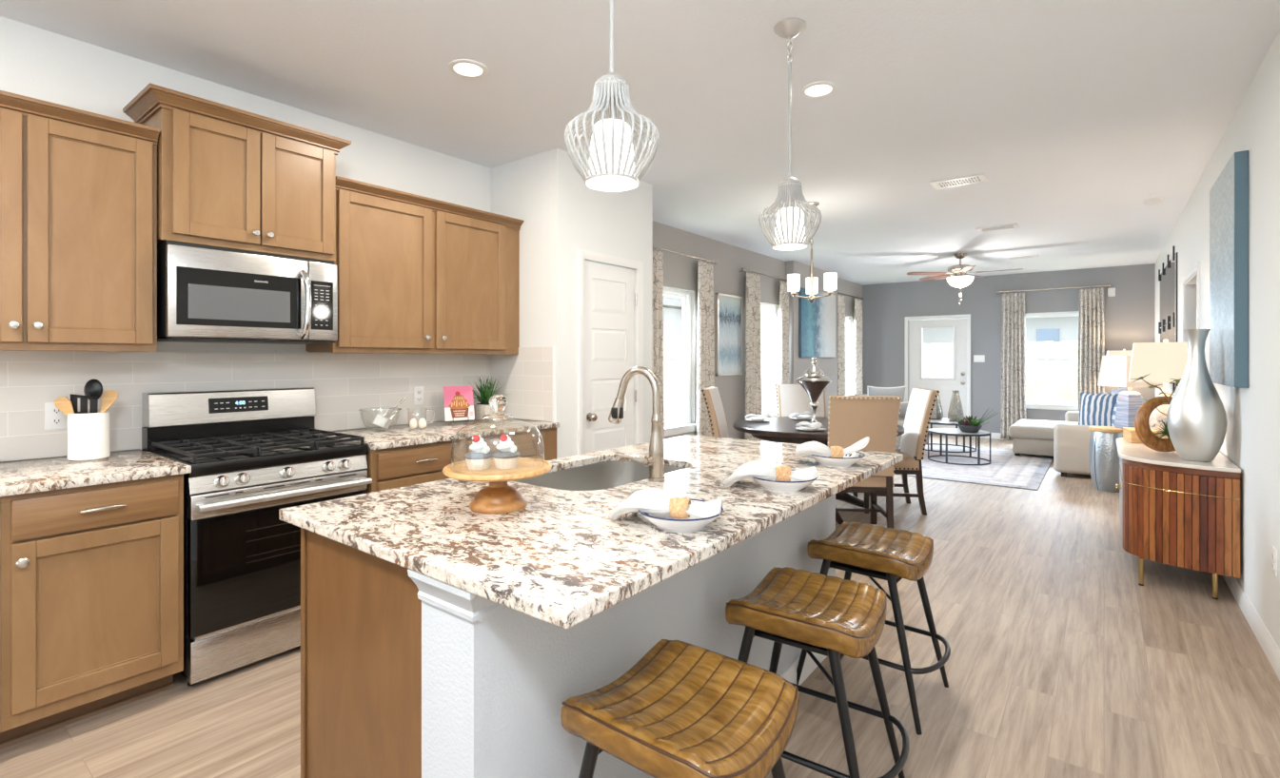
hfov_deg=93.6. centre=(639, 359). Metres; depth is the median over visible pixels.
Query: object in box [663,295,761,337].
neighbor house
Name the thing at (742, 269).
curtain rod
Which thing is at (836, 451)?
napkin ring
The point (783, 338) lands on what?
curtain
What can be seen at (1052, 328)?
neighbor house
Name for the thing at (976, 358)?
wall switch
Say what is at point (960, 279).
ceiling fan
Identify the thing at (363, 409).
mixing bowl
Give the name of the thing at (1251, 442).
wall
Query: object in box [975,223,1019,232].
ceiling vent
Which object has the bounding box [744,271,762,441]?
curtain
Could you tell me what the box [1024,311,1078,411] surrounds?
window
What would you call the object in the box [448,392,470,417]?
picture
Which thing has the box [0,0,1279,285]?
ceiling
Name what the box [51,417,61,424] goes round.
socket
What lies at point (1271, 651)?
baseboard
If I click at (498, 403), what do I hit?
glass dome
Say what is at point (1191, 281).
door frame
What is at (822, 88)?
recessed light
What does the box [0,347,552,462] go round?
wall
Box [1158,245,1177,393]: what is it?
wall mirror
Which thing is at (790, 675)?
baseboard
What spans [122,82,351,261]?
upper cabinet
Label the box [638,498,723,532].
dish
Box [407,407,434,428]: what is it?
measuring cup
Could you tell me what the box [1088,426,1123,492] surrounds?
table
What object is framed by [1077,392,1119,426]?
throw pillow
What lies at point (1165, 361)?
table lamp
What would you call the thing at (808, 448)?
cloth napkin
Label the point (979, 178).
ceiling vent
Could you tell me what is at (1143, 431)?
ring
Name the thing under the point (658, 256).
curtain
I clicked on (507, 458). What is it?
cupcake
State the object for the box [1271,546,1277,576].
wall outlet
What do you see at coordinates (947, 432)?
coffee table
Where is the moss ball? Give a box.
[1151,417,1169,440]
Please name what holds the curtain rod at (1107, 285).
attached to the wall at (1130, 315)
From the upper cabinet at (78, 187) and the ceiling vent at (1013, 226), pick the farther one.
the ceiling vent at (1013, 226)
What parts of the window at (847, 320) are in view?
sash, sash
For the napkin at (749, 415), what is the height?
0.056 m
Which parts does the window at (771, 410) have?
sash, sash, sill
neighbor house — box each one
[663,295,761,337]
[922,315,1078,401]
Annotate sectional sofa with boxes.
[1008,396,1150,476]
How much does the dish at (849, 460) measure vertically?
0.044 m
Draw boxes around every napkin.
[608,488,722,521]
[724,460,818,487]
[744,413,770,419]
[788,412,812,418]
[795,421,823,428]
[795,436,869,458]
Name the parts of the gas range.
knob, burner, knob, drawer, control panel, oven door, rail, handle, knob, burner, knob, knob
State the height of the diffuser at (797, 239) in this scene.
0.154 m
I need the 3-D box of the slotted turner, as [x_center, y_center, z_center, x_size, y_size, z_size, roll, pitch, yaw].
[-2.320,0.274,2.507,0.103,0.257,0.065,0,0,20]
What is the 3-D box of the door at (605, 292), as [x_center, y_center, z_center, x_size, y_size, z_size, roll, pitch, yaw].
[-0.212,0.288,4.450,0.099,2.100,0.725,0,0,38]
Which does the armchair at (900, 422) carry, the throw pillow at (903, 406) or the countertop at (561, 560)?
the throw pillow at (903, 406)
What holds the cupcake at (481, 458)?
on the cake stand
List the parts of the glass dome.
knob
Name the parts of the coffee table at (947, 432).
leg, leg, leg, leg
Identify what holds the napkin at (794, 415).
on the dinner plate at (801, 417)
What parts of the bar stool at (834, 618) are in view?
leg, leg, mounting plate, seat, leg, leg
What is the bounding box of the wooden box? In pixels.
[1122,427,1159,443]
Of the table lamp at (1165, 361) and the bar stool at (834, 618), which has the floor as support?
the bar stool at (834, 618)
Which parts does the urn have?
lid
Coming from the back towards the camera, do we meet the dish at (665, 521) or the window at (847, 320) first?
the window at (847, 320)
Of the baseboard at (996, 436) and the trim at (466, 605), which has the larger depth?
the baseboard at (996, 436)
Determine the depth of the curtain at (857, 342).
10.87 m
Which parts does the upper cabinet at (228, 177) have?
door, crown molding, knob, knob, door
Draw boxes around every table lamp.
[1097,353,1162,429]
[1106,349,1132,391]
[1128,339,1187,438]
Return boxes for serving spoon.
[83,378,102,398]
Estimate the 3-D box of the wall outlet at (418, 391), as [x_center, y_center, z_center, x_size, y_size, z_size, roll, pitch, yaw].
[-1.452,0.241,3.951,0.009,0.118,0.072,0,0,38]
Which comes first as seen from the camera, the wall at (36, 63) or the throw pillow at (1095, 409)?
the wall at (36, 63)
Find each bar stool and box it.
[560,639,799,777]
[725,567,909,777]
[796,521,950,735]
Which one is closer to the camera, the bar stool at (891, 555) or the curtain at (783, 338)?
the bar stool at (891, 555)
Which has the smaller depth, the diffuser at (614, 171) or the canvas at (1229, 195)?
the diffuser at (614, 171)
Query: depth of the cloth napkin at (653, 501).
1.51 m
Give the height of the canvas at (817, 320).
1.014 m
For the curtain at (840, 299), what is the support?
hanging from the curtain rod at (862, 299)
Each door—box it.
[577,249,643,454]
[904,314,970,437]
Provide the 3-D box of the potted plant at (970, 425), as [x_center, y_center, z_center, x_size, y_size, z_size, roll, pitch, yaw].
[4.355,0.777,7.771,0.500,0.327,0.481,0,0,-41]
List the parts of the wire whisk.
handle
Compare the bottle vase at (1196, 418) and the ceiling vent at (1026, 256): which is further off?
the ceiling vent at (1026, 256)
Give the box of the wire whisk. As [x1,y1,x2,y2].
[383,397,405,419]
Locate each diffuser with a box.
[588,118,634,187]
[774,207,805,248]
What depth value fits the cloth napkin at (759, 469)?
1.94 m
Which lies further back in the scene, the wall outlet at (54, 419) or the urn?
the urn
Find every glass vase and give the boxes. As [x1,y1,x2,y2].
[930,394,943,419]
[947,390,964,421]
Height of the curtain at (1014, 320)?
2.432 m
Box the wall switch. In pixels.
[973,354,984,362]
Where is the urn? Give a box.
[795,355,832,423]
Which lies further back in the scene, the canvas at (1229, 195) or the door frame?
the door frame
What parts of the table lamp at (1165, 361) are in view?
lamp shade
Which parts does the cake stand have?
plate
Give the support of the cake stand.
on the countertop at (561, 560)
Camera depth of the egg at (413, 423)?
3.52 m
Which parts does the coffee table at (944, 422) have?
leg, leg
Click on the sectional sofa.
(1067, 442)
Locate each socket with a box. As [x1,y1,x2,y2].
[51,408,61,413]
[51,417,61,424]
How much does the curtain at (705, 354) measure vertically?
2.431 m
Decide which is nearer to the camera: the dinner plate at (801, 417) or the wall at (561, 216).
the wall at (561, 216)
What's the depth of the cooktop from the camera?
2.68 m
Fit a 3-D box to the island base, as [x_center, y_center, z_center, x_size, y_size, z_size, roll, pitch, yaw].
[0.220,0.895,2.072,0.184,0.886,2.050,0,0,38]
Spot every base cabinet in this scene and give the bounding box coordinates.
[0,473,183,748]
[300,528,421,777]
[364,427,556,493]
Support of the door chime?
attached to the wall at (1130, 315)
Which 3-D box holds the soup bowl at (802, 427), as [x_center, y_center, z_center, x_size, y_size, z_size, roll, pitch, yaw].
[1.385,0.559,4.894,0.176,0.026,0.176,0,0,-32]
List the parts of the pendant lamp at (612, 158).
rod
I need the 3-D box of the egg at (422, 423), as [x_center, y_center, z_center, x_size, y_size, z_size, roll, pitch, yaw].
[-1.289,0.381,3.560,0.045,0.062,0.045,0,0,38]
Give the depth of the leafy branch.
3.72 m
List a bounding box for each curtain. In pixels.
[652,247,664,439]
[696,258,714,436]
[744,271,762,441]
[778,278,788,384]
[837,294,845,395]
[853,297,862,394]
[1000,292,1026,439]
[1078,286,1104,412]
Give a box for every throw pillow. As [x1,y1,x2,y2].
[866,385,905,402]
[898,401,908,418]
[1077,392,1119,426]
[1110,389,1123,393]
[1111,399,1118,426]
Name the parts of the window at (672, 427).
sash, sash, sill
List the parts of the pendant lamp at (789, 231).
rod, chain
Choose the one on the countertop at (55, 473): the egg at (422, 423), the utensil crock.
the utensil crock
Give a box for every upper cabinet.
[0,90,159,352]
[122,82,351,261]
[305,176,523,354]
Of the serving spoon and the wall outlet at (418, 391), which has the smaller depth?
the serving spoon
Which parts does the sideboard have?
door, door, leg, leg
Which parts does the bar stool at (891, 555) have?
leg, leg, mounting plate, seat, leg, leg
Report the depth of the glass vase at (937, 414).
9.02 m
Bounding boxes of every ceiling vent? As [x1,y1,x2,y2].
[929,173,988,189]
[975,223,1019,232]
[1004,254,1038,259]
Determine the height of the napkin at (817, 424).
0.056 m
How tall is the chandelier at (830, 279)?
0.900 m
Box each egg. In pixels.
[409,418,417,429]
[418,418,426,428]
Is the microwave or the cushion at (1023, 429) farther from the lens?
the cushion at (1023, 429)
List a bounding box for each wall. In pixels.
[0,16,490,462]
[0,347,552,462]
[490,148,652,458]
[652,220,862,442]
[785,260,837,417]
[862,263,1155,433]
[1155,29,1279,649]
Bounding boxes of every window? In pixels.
[663,287,696,436]
[760,303,778,416]
[845,316,850,395]
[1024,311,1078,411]
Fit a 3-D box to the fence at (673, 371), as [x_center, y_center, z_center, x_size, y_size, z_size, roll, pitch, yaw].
[0.540,0.533,10.890,0.056,1.870,13.900,0,0,38]
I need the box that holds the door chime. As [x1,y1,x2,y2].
[1107,287,1115,296]
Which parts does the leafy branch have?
stem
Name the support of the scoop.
in the mixing bowl at (363, 409)
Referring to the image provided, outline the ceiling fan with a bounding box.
[906,253,1023,305]
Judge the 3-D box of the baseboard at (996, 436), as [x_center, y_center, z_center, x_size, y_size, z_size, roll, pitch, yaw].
[5.888,1.288,10.125,4.210,0.100,0.014,0,0,38]
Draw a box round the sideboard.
[1115,437,1240,599]
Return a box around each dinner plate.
[745,416,770,422]
[788,414,812,419]
[795,425,825,431]
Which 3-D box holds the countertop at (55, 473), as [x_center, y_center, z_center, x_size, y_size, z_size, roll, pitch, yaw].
[-2.491,0.436,2.034,0.725,0.030,1.416,0,0,38]
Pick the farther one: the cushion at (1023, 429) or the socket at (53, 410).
the cushion at (1023, 429)
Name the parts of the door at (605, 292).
knob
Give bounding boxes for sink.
[512,461,685,491]
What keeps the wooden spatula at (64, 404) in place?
in the utensil crock
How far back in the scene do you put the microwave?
2.79 m
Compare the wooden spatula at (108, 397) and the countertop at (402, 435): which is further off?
the countertop at (402, 435)
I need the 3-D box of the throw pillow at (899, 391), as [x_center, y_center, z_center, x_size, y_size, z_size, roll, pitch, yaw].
[3.572,0.620,8.733,0.572,0.472,0.190,0,0,-2]
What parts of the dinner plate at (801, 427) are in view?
plate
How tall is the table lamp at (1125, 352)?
0.894 m
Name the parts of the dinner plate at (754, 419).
plate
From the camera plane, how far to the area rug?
7.35 m
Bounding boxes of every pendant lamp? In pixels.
[563,0,659,192]
[758,18,821,250]
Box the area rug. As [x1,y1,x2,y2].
[895,444,1053,491]
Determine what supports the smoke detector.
attached to the ceiling
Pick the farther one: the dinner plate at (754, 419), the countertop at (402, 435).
the dinner plate at (754, 419)
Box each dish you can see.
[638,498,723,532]
[752,470,817,492]
[809,452,865,467]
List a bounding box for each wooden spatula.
[53,396,74,415]
[99,390,118,413]
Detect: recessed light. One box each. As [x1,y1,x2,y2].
[448,59,488,78]
[800,80,837,98]
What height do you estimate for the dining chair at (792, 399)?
1.070 m
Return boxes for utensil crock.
[67,411,110,461]
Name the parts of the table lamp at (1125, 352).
lamp shade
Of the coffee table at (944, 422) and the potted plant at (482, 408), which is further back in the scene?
the coffee table at (944, 422)
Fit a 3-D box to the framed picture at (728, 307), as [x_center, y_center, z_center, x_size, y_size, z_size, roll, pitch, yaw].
[1.090,-0.292,7.326,0.034,0.980,0.610,0,0,38]
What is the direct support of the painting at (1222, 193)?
attached to the canvas at (1229, 195)
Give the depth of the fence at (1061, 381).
13.33 m
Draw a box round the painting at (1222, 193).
[1209,152,1234,387]
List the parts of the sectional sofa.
arm, arm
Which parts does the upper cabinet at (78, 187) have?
door, knob, knob, crown molding, door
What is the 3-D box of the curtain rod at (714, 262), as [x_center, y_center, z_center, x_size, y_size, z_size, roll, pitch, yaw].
[0.390,-1.114,6.360,0.107,0.039,1.525,0,0,38]
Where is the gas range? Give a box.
[141,387,372,686]
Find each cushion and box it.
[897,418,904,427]
[1008,418,1078,440]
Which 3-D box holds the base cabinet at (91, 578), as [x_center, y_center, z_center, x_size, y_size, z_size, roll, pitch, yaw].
[-2.209,0.895,2.374,0.756,0.886,0.498,0,0,38]
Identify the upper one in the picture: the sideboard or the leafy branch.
the leafy branch
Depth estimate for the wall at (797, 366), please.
8.83 m
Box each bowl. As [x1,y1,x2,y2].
[358,407,401,432]
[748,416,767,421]
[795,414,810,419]
[799,425,821,430]
[957,424,982,433]
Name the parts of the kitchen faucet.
lever handle, spout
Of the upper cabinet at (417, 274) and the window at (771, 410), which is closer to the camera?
the upper cabinet at (417, 274)
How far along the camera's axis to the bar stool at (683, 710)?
1.27 m
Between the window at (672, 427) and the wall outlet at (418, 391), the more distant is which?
the window at (672, 427)
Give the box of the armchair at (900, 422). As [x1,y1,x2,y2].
[852,393,926,448]
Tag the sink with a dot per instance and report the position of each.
(601, 476)
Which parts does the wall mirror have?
mirror panel, mirror panel, mirror panel, mirror panel, mirror panel, mirror panel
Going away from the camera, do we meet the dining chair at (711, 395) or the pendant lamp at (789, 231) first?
the pendant lamp at (789, 231)
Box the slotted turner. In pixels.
[70,393,98,413]
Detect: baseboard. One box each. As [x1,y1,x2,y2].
[780,651,827,686]
[971,433,1012,440]
[1222,575,1279,680]
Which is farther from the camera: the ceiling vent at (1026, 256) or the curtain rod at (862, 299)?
the curtain rod at (862, 299)
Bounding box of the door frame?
[1181,261,1200,342]
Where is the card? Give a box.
[443,385,474,421]
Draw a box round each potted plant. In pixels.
[472,375,511,420]
[954,410,997,433]
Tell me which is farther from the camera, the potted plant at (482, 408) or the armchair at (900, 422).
the armchair at (900, 422)
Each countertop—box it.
[0,449,191,496]
[279,434,902,629]
[314,417,559,450]
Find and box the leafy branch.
[1129,374,1181,415]
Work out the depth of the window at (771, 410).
8.50 m
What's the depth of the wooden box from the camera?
4.21 m
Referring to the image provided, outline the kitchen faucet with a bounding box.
[608,366,665,482]
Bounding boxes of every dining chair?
[700,387,728,438]
[775,384,826,444]
[827,395,902,529]
[852,388,939,515]
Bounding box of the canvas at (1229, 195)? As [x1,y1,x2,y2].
[1209,150,1248,388]
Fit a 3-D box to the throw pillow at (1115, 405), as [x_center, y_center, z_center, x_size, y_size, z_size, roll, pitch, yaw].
[5.455,0.645,6.787,0.173,0.444,0.448,0,0,26]
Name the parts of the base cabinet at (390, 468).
door, drawer, pull, drawer, door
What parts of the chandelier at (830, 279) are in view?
lamp shade, arm, lamp shade, arm, lamp shade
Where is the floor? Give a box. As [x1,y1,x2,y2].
[0,434,1279,777]
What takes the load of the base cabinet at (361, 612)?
on the floor
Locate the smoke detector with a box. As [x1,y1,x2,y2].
[1142,197,1163,205]
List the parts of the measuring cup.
handle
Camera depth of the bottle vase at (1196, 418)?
3.44 m
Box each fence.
[663,336,769,420]
[845,340,1078,401]
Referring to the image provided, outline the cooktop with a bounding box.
[147,437,368,477]
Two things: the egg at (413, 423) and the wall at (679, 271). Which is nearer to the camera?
the egg at (413, 423)
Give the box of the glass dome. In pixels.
[450,394,544,470]
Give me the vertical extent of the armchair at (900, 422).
0.798 m
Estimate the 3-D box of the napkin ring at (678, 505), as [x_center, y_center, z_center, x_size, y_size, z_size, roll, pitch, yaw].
[0.102,0.375,1.516,0.048,0.056,0.056,0,0,18]
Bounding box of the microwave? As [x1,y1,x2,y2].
[157,240,337,344]
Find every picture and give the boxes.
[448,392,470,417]
[715,293,742,375]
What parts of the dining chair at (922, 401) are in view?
leg, leg, seat, nailhead trim, backrest, leg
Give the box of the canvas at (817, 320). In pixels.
[798,287,835,357]
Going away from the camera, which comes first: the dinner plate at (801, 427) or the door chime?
the dinner plate at (801, 427)
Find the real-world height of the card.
0.228 m
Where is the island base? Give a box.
[421,494,835,777]
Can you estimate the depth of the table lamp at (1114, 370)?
6.00 m
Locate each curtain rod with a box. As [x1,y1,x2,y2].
[652,246,717,264]
[739,268,787,281]
[837,292,864,300]
[995,284,1110,293]
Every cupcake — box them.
[464,434,492,471]
[492,434,520,470]
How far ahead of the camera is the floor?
2.46 m
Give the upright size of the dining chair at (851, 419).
1.070 m
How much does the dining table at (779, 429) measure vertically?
0.758 m
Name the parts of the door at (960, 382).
glazing frame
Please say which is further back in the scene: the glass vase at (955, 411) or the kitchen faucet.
the glass vase at (955, 411)
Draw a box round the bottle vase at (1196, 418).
[1166,329,1227,462]
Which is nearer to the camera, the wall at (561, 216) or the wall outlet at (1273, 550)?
the wall outlet at (1273, 550)
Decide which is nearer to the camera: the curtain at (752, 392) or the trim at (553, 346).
the trim at (553, 346)
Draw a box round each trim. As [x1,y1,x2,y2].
[407,569,508,622]
[552,346,553,422]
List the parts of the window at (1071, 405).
sash, sill, sash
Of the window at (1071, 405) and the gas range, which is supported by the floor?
the gas range
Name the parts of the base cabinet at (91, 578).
knob, drawer, door, pull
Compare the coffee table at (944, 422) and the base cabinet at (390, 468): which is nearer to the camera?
the base cabinet at (390, 468)
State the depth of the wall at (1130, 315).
10.14 m
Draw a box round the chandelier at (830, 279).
[787,201,836,302]
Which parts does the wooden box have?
lid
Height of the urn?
0.604 m
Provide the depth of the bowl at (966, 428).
7.65 m
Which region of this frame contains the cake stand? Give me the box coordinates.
[442,457,551,514]
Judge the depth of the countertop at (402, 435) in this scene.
3.50 m
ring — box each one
[669,496,691,519]
[775,465,790,481]
[828,446,843,457]
[1134,395,1175,452]
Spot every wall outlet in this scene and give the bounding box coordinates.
[44,402,67,430]
[413,386,423,405]
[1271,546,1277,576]
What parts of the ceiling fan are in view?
blade, blade, lamp shade, blade, blade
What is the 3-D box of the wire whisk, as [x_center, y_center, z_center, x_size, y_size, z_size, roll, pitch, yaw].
[-1.473,0.303,3.599,0.055,0.133,0.178,0,0,24]
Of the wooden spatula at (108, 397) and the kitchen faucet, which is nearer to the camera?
the kitchen faucet
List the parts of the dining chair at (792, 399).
backrest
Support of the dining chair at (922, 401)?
on the floor
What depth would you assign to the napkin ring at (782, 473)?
1.93 m
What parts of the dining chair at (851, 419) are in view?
backrest, nailhead trim, seat, leg, leg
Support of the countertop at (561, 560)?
on the base cabinet at (361, 612)
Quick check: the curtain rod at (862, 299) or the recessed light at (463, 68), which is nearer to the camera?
the recessed light at (463, 68)
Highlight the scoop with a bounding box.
[373,414,392,429]
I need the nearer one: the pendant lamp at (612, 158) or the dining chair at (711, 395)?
the pendant lamp at (612, 158)
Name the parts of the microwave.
handle, control panel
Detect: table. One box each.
[733,416,904,524]
[925,417,977,452]
[927,428,991,465]
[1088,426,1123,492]
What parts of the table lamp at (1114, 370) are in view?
lamp shade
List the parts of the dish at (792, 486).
dish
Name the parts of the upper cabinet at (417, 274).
door, crown molding, door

